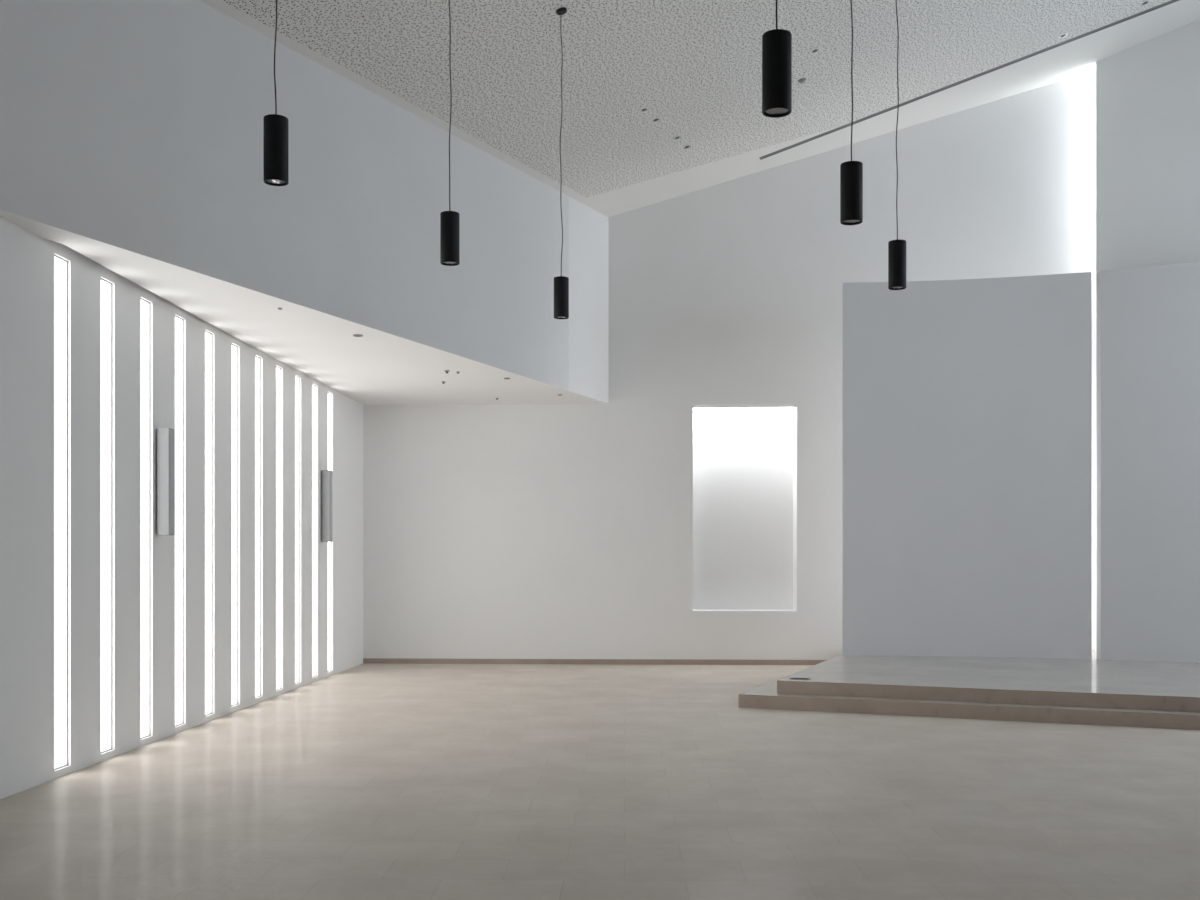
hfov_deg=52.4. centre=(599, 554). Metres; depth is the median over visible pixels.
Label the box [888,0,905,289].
pendant lamp
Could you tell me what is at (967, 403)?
wall
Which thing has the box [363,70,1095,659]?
wall
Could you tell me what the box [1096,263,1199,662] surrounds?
wall panel
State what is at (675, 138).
recessed light
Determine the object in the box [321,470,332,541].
speaker
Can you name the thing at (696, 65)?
ceiling
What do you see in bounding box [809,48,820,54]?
recessed light
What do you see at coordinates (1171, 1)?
ceiling vent
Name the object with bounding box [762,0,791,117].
pendant lamp
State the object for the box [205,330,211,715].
window
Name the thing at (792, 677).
box
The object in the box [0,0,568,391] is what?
wall
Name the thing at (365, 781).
floor
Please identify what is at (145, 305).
window
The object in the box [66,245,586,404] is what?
ceiling
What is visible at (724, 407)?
window
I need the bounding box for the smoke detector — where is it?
[798,78,805,83]
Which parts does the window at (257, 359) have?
pane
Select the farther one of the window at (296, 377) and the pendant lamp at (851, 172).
the window at (296, 377)
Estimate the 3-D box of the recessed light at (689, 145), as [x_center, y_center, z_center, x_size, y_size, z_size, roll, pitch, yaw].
[1.135,-5.320,15.913,0.134,0.044,0.140,0,0,14]
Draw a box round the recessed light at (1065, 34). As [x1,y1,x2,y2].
[1058,33,1068,38]
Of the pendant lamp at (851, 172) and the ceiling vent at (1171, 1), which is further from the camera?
the ceiling vent at (1171, 1)
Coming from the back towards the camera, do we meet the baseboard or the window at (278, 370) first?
the baseboard
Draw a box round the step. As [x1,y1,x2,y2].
[739,656,1199,729]
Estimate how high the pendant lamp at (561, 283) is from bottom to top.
2.891 m
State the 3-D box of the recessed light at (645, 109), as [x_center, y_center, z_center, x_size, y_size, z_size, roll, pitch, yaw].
[0.516,-5.213,14.297,0.134,0.044,0.140,0,0,14]
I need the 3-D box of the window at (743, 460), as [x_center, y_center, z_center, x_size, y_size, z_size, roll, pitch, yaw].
[2.135,-0.735,18.358,1.911,3.504,0.150,0,0,2]
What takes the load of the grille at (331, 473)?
attached to the speaker at (327, 475)
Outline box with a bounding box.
[789,677,810,679]
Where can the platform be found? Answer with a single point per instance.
(1094, 683)
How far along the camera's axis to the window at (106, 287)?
9.60 m
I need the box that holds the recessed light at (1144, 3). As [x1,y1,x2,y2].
[1139,0,1150,5]
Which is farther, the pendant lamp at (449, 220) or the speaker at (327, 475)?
the speaker at (327, 475)
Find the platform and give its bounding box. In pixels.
[777,649,1199,711]
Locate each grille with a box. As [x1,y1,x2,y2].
[170,429,174,533]
[330,471,332,540]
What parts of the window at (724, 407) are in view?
pane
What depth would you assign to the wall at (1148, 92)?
16.93 m
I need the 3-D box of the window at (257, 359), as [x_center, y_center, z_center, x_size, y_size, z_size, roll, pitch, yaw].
[-3.743,-0.306,13.245,0.038,3.702,0.243,0,0,2]
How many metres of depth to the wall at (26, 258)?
10.14 m
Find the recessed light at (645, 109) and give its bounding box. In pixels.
[638,107,649,112]
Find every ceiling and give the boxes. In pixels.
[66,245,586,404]
[199,0,1199,216]
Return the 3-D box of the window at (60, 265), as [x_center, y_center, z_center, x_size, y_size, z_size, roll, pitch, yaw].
[-3.932,-0.306,8.835,0.038,3.702,0.243,0,0,2]
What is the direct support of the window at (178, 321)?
in the wall at (26, 258)
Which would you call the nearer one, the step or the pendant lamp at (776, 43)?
the pendant lamp at (776, 43)
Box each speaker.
[157,428,174,534]
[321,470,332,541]
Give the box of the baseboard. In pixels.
[363,658,826,664]
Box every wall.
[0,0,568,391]
[0,216,362,798]
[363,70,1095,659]
[843,272,1091,659]
[1096,20,1199,272]
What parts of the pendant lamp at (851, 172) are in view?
lamp shade, cord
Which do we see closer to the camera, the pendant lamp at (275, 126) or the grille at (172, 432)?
the pendant lamp at (275, 126)
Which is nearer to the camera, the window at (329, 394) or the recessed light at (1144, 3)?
the recessed light at (1144, 3)
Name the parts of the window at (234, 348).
pane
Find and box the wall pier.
[551,197,607,403]
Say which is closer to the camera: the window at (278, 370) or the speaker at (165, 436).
the speaker at (165, 436)
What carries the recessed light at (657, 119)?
in the ceiling at (696, 65)
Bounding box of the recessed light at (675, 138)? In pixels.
[672,135,681,140]
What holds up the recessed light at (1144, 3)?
in the ceiling at (696, 65)
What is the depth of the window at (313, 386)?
15.49 m
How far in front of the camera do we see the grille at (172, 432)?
10.52 m
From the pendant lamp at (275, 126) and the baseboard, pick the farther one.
the baseboard
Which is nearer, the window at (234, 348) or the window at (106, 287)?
the window at (106, 287)
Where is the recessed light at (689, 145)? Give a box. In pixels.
[682,144,691,149]
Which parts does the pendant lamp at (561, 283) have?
lamp shade, cord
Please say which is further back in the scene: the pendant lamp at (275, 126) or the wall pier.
the wall pier
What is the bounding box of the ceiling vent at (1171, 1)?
[759,0,1179,159]
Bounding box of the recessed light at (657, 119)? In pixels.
[650,117,661,122]
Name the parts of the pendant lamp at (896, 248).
lamp shade, cord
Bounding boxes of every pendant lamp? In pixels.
[263,0,288,185]
[440,0,459,265]
[554,7,568,318]
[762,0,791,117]
[840,0,862,224]
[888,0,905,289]
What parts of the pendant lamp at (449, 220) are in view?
lamp shade, cord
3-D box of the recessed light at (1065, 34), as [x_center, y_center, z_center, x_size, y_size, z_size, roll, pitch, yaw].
[6.003,-6.726,15.817,0.134,0.044,0.140,0,0,14]
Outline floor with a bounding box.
[0,663,1199,899]
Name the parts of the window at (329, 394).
pane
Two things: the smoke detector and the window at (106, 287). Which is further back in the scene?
the smoke detector
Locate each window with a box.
[54,255,67,769]
[101,278,111,752]
[141,298,149,738]
[175,315,182,726]
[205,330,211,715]
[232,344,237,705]
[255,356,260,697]
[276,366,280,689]
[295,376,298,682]
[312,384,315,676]
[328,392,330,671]
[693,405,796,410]
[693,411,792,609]
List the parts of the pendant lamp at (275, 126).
cord, lamp shade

